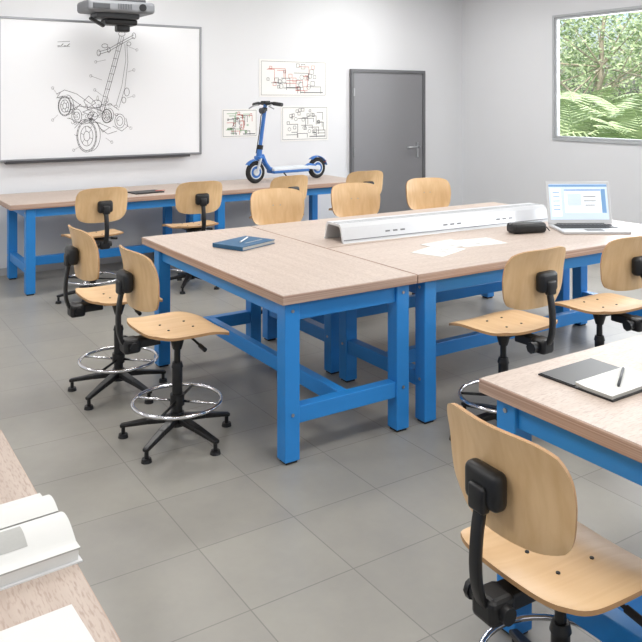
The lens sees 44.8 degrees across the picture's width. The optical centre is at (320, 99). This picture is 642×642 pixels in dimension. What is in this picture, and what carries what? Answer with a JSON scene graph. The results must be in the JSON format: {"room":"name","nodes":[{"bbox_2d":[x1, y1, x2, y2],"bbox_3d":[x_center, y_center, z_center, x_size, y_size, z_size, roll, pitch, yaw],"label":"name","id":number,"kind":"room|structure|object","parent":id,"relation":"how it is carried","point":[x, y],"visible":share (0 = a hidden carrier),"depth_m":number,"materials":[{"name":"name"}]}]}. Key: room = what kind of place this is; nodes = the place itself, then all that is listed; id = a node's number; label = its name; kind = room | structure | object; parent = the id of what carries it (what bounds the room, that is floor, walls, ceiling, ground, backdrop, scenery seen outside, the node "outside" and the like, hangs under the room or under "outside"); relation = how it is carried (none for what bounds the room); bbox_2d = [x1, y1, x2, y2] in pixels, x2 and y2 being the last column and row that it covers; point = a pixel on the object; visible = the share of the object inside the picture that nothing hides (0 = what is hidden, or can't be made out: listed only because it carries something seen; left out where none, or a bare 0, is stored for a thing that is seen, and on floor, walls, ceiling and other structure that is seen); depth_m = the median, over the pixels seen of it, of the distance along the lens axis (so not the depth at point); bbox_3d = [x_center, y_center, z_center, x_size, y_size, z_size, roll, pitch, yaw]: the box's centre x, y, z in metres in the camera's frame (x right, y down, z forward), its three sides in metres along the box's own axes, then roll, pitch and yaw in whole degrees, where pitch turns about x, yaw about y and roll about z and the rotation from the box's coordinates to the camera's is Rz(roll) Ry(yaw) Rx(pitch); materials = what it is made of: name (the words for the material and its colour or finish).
{"room":"technical classroom","nodes":[
{"label":"technical classroom","id":0,"kind":"room"},
{"bbox_2d":[0,0,461,267],"bbox_3d":[-2.559,0.050,7.917,10.880,3.300,0.060,0,0,-33],"label":"wall","id":1,"kind":"structure","parent":0,"point":[415,35],"depth_m":9.15,"materials":[{"name":"white paint"}]},
{"bbox_2d":[0,252,153,275],"bbox_3d":[-3.360,1.665,7.352,8.800,0.070,0.012,0,0,-33],"label":"baseboard","id":2,"kind":"structure","parent":1,"relation":"attached to","point":[3,271],"depth_m":7.82,"materials":[{"name":"paint"}]},
{"bbox_2d":[0,16,201,163],"bbox_3d":[-2.211,-0.097,8.056,2.129,1.431,0.086,0,0,-33],"label":"whiteboard","id":3,"kind":"object","parent":1,"relation":"attached to","point":[71,90],"visible":0.98,"depth_m":8.01,"materials":[{"name":"ceramic"}]},
{"bbox_2d":[77,0,154,32],"bbox_3d":[-2.095,-0.925,7.718,0.660,0.510,0.776,0,0,-33],"label":"projector","id":4,"kind":"object","parent":1,"relation":"attached to","point":[121,14],"visible":1,"depth_m":7.47,"materials":[{"name":"grey plastic"}]},
{"bbox_2d":[222,109,256,137],"bbox_3d":[-0.932,0.267,8.939,0.450,0.329,0.004,0,0,-33],"label":"poster","id":5,"kind":"object","parent":1,"relation":"attached to","point":[236,123],"visible":1,"depth_m":8.93,"materials":[{"name":"paper"}]},
{"bbox_2d":[259,59,326,96],"bbox_3d":[-0.323,-0.258,9.336,0.952,0.441,0.004,0,0,-33],"label":"poster","id":6,"kind":"object","parent":1,"relation":"attached to","point":[277,78],"visible":1,"depth_m":9.32,"materials":[{"name":"paper"}]},
{"bbox_2d":[281,106,327,141],"bbox_3d":[-0.193,0.283,9.421,0.670,0.423,0.004,0,0,-33],"label":"poster","id":7,"kind":"object","parent":1,"relation":"attached to","point":[298,123],"visible":1,"depth_m":9.41,"materials":[{"name":"paper"}]},
{"bbox_2d":[349,69,424,213],"bbox_3d":[0.891,0.655,10.069,1.210,2.090,0.100,0,0,-33],"label":"door","id":8,"kind":"structure","parent":1,"relation":"in","point":[387,107],"depth_m":10.09,"materials":[{"name":"metal"}]},
{"bbox_2d":[0,258,641,641],"bbox_3d":[0.461,1.750,3.285,10.880,0.100,11.120,0,0,-33],"label":"floor","id":9,"kind":"structure","parent":0,"point":[358,538],"depth_m":3.42,"materials":[{"name":"tile"}]},
{"bbox_2d":[0,430,120,641],"bbox_3d":[-0.680,1.300,1.061,0.840,0.801,2.000,0,0,-33],"label":"workbench","id":10,"kind":"object","parent":9,"relation":"on","point":[26,601],"visible":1,"depth_m":1.41,"materials":[{"name":"brown wood"}]},
{"bbox_2d":[0,493,82,590],"bbox_3d":[-0.699,0.872,1.508,0.386,0.055,0.268,0,0,-37],"label":"open book","id":11,"kind":"object","parent":10,"relation":"on","point":[37,540],"visible":1,"depth_m":1.51,"materials":[{"name":"paper"}]},
{"bbox_2d":[0,604,94,641],"bbox_3d":[-0.501,0.898,1.208,0.300,0.002,0.220,0,0,-36],"label":"paper sheet","id":12,"kind":"object","parent":10,"relation":"on","point":[64,620],"visible":1,"depth_m":1.32,"materials":[{"name":"white paper"}]},
{"bbox_2d":[55,187,127,303],"bbox_3d":[-1.929,1.209,6.589,0.575,0.982,0.616,0,0,-38],"label":"chair","id":13,"kind":"object","parent":9,"relation":"on","point":[106,205],"visible":0.7,"depth_m":6.38,"materials":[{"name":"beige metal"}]},
{"bbox_2d":[0,183,199,295],"bbox_3d":[-2.107,1.300,7.508,1.870,0.801,0.880,0,0,-33],"label":"workbench","id":14,"kind":"object","parent":9,"relation":"on","point":[32,205],"visible":0.65,"depth_m":7.24,"materials":[{"name":"brown wood"}]},
{"bbox_2d":[128,189,163,194],"bbox_3d":[-1.687,0.891,7.569,0.340,0.015,0.200,0,0,-39],"label":"folder","id":15,"kind":"object","parent":14,"relation":"on","point":[153,190],"visible":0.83,"depth_m":7.55,"materials":[{"name":"plastic"}]},
{"bbox_2d":[63,225,166,410],"bbox_3d":[-1.187,1.209,4.537,0.616,0.982,0.575,0,0,-34],"label":"chair","id":16,"kind":"object","parent":9,"relation":"on","point":[83,253],"visible":0.88,"depth_m":4.40,"materials":[{"name":"beige wood"}]},
{"bbox_2d":[115,245,230,464],"bbox_3d":[-0.728,1.209,3.905,0.616,0.982,0.575,0,0,-34],"label":"chair","id":17,"kind":"object","parent":9,"relation":"on","point":[138,278],"visible":1,"depth_m":3.79,"materials":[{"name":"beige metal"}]},
{"bbox_2d":[162,181,221,293],"bbox_3d":[-1.187,1.209,7.096,0.575,0.982,0.616,0,0,-32],"label":"chair","id":18,"kind":"object","parent":9,"relation":"on","point":[199,197],"visible":0.75,"depth_m":6.88,"materials":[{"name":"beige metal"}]},
{"bbox_2d":[177,175,345,232],"bbox_3d":[-0.532,1.300,8.534,1.880,0.801,0.880,0,0,-33],"label":"workbench","id":19,"kind":"object","parent":9,"relation":"on","point":[241,189],"visible":0.16,"depth_m":8.35,"materials":[{"name":"brown wood"}]},
{"bbox_2d":[245,101,326,182],"bbox_3d":[-0.372,0.454,8.677,1.120,0.890,0.528,0,0,-40],"label":"scooter","id":20,"kind":"object","parent":19,"relation":"on","point":[255,171],"visible":1,"depth_m":8.45,"materials":[{"name":"metal"}]},
{"bbox_2d":[250,188,303,313],"bbox_3d":[-0.294,1.209,6.084,0.575,0.982,0.616,0,0,-17],"label":"chair","id":21,"kind":"object","parent":9,"relation":"on","point":[273,205],"visible":0.34,"depth_m":6.30,"materials":[{"name":"beige wood"}]},
{"bbox_2d":[249,175,307,218],"bbox_3d":[-0.426,1.209,7.616,0.575,0.982,0.616,0,0,-39],"label":"chair","id":22,"kind":"object","parent":9,"relation":"on","point":[299,182],"visible":0.09,"depth_m":7.42,"materials":[{"name":"beige wood"}]},
{"bbox_2d":[142,226,416,464],"bbox_3d":[-0.341,1.300,4.552,0.800,0.801,1.840,0,0,-33],"label":"workbench","id":23,"kind":"object","parent":9,"relation":"on","point":[294,280],"visible":0.88,"depth_m":3.99,"materials":[{"name":"brown wood"}]},
{"bbox_2d":[212,236,274,250],"bbox_3d":[-0.475,0.880,4.810,0.240,0.036,0.313,0,0,35],"label":"book","id":24,"kind":"object","parent":23,"relation":"on","point":[243,243],"visible":1,"depth_m":4.76,"materials":[{"name":"paper"}]},
{"bbox_2d":[331,183,379,216],"bbox_3d":[0.355,1.209,6.507,0.575,0.982,0.616,0,0,-17],"label":"chair","id":25,"kind":"object","parent":9,"relation":"on","point":[347,199],"visible":0.29,"depth_m":6.73,"materials":[{"name":"beige wood"}]},
{"bbox_2d":[329,170,382,210],"bbox_3d":[0.352,1.209,8.123,0.575,0.982,0.616,0,0,-30],"label":"chair","id":26,"kind":"object","parent":9,"relation":"on","point":[375,177],"visible":0.14,"depth_m":7.90,"materials":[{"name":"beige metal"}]},
{"bbox_2d":[251,202,569,374],"bbox_3d":[0.775,1.300,5.793,2.415,0.801,0.980,0,0,-33],"label":"workbench","id":27,"kind":"object","parent":9,"relation":"on","point":[325,328],"visible":0.23,"depth_m":5.48,"materials":[{"name":"brown wood"}]},
{"bbox_2d":[324,203,547,243],"bbox_3d":[0.855,0.841,5.418,1.800,0.116,0.245,0,0,-31],"label":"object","id":28,"kind":"object","parent":27,"relation":"on","point":[436,222],"visible":1,"depth_m":5.26,"materials":[{"name":"grey plastic"}]},
{"bbox_2d":[406,177,450,294],"bbox_3d":[1.042,1.209,6.955,0.575,0.982,0.616,0,0,-17],"label":"chair","id":29,"kind":"object","parent":9,"relation":"on","point":[421,193],"visible":0.31,"depth_m":7.17,"materials":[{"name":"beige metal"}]},
{"bbox_2d":[327,220,641,423],"bbox_3d":[1.278,1.300,5.020,2.415,0.801,0.855,0,0,-33],"label":"workbench","id":30,"kind":"object","parent":9,"relation":"on","point":[476,265],"visible":0.66,"depth_m":4.60,"materials":[{"name":"brown wood"}]},
{"bbox_2d":[411,247,464,256],"bbox_3d":[0.702,0.898,4.636,0.210,0.002,0.300,0,0,37],"label":"paper sheet","id":31,"kind":"object","parent":30,"relation":"on","point":[432,251],"visible":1,"depth_m":4.61,"materials":[{"name":"white paper"}]},
{"bbox_2d":[420,239,472,248],"bbox_3d":[0.788,0.896,4.835,0.280,0.002,0.200,0,0,-39],"label":"paper sheet","id":32,"kind":"object","parent":30,"relation":"on","point":[446,244],"visible":1,"depth_m":4.82,"materials":[{"name":"white paper"}]},
{"bbox_2d":[457,237,505,246],"bbox_3d":[0.977,0.898,4.910,0.330,0.002,0.220,0,0,-25],"label":"paper sheet","id":33,"kind":"object","parent":30,"relation":"on","point":[477,241],"visible":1,"depth_m":4.93,"materials":[{"name":"white paper"}]},
{"bbox_2d":[507,221,549,233],"bbox_3d":[1.412,0.861,5.284,0.308,0.073,0.110,0,0,-19],"label":"pencil case","id":34,"kind":"object","parent":30,"relation":"on","point":[528,226],"visible":1,"depth_m":5.23,"materials":[{"name":"black fabric"}]},
{"bbox_2d":[545,182,631,233],"bbox_3d":[1.848,0.743,5.411,0.460,0.309,0.410,0,0,-1],"label":"laptop","id":35,"kind":"object","parent":30,"relation":"on","point":[572,207],"visible":1,"depth_m":5.56,"materials":[{"name":"metal"}]},
{"bbox_2d":[449,246,565,440],"bbox_3d":[0.936,1.209,3.968,0.575,0.982,0.616,0,0,-35],"label":"chair","id":36,"kind":"object","parent":9,"relation":"on","point":[530,279],"visible":0.74,"depth_m":3.77,"materials":[{"name":"beige wood"}]},
{"bbox_2d":[447,403,641,641],"bbox_3d":[0.647,1.262,2.116,0.616,0.877,0.575,0,0,-31],"label":"chair","id":37,"kind":"object","parent":9,"relation":"on","point":[521,497],"visible":0.99,"depth_m":1.97,"materials":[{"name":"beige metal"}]},
{"bbox_2d":[479,335,641,641],"bbox_3d":[1.617,1.300,2.738,2.100,0.801,0.840,0,0,-33],"label":"workbench","id":38,"kind":"object","parent":9,"relation":"on","point":[606,434],"visible":0.65,"depth_m":2.30,"materials":[{"name":"brown wood"}]},
{"bbox_2d":[538,358,641,401],"bbox_3d":[0.899,0.884,2.502,0.270,0.028,0.280,0,0,-34],"label":"open notebook","id":39,"kind":"object","parent":38,"relation":"on","point":[606,381],"visible":1,"depth_m":2.48,"materials":[{"name":"black paper"}]},
{"bbox_2d":[555,236,641,346],"bbox_3d":[1.560,1.209,4.339,0.575,0.982,0.616,0,0,-31],"label":"chair","id":40,"kind":"object","parent":9,"relation":"on","point":[621,258],"visible":0.63,"depth_m":4.11,"materials":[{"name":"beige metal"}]},
{"bbox_2d":[462,0,641,223],"bbox_3d":[4.993,0.050,6.239,0.060,3.300,11.000,0,0,-33],"label":"wall","id":41,"kind":"structure","parent":0,"point":[509,151],"depth_m":9.95,"materials":[{"name":"white paint"}]},
{"bbox_2d":[552,5,641,144],"bbox_3d":[3.394,-0.270,8.677,0.077,1.520,1.990,0,0,-33],"label":"window","id":42,"kind":"structure","parent":41,"relation":"in","point":[555,20],"depth_m":9.46,"materials":[{"name":"grey metal"}]},
{"label":"outside","id":43,"kind":"structure","parent":0,"visible":0},
{"bbox_3d":[22.942,2.100,26.893,52.190,0.200,80.000,0,0,-33],"label":"lawn","id":44,"kind":"structure","parent":43,"visible":0},
{"bbox_2d":[560,15,625,108],"bbox_3d":[7.416,-3.093,27.997,7.443,10.215,7.731,0,0,0],"label":"tree","id":45,"kind":"object","parent":44,"relation":"on","point":[603,15],"visible":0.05,"depth_m":28.42,"materials":[{"name":"green plant"}]},
{"bbox_2d":[560,86,636,125],"bbox_3d":[6.200,0.841,18.507,4.844,2.316,5.176,0,0,1],"label":"palm plant","id":46,"kind":"object","parent":44,"relation":"on","point":[584,100],"visible":0.13,"depth_m":18.23,"materials":[{"name":"green plant"}]},
{"bbox_2d":[560,98,637,137],"bbox_3d":[4.753,0.979,14.743,3.052,2.039,4.205,0,0,12],"label":"palm plant","id":47,"kind":"object","parent":44,"relation":"on","point":[580,125],"visible":0.22,"depth_m":14.13,"materials":[{"name":"green plant"}]},
{"bbox_2d":[560,12,640,102],"bbox_3d":[10.178,-3.093,32.927,7.443,10.215,7.731,0,0,8],"label":"tree","id":48,"kind":"object","parent":44,"relation":"on","point":[631,12],"visible":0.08,"depth_m":32.01,"materials":[{"name":"green plant"}]},
{"bbox_2d":[560,12,641,107],"bbox_3d":[7.688,-1.195,23.335,9.636,6.439,6.538,0,0,19],"label":"tree","id":49,"kind":"object","parent":44,"relation":"on","point":[600,64],"visible":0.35,"depth_m":23.47,"materials":[{"name":"green plant"}]},
{"bbox_2d":[560,11,641,111],"bbox_3d":[11.165,-1.195,27.206,9.522,6.439,6.672,0,0,-8],"label":"tree","id":50,"kind":"object","parent":44,"relation":"on","point":[635,34],"visible":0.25,"depth_m":27.41,"materials":[{"name":"green plant"}]},
{"bbox_2d":[560,93,641,137],"bbox_3d":[6.110,0.887,14.588,4.645,2.223,4.969,0,0,36],"label":"palm plant","id":51,"kind":"object","parent":44,"relation":"on","point":[637,98],"visible":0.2,"depth_m":14.90,"materials":[{"name":"green plant"}]},
{"bbox_2d":[568,11,641,107],"bbox_3d":[14.472,-3.093,35.028,7.731,10.215,7.443,0,0,40],"label":"tree","id":52,"kind":"object","parent":44,"relation":"on","point":[641,11],"visible":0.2,"depth_m":35.17,"materials":[{"name":"green plant"}]},
{"bbox_2d":[586,107,641,139],"bbox_3d":[5.411,1.028,13.038,4.005,1.942,2.906,0,0,-13],"label":"palm plant","id":53,"kind":"object","parent":44,"relation":"on","point":[625,124],"visible":0.45,"depth_m":12.83,"materials":[{"name":"green plant"}]},
{"bbox_2d":[610,35,641,88],"bbox_3d":[15.795,-1.195,28.485,9.636,6.439,6.538,0,0,27],"label":"tree","id":54,"kind":"object","parent":44,"relation":"on","point":[615,35],"visible":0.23,"depth_m":29.79,"materials":[{"name":"green plant"}]}
]}

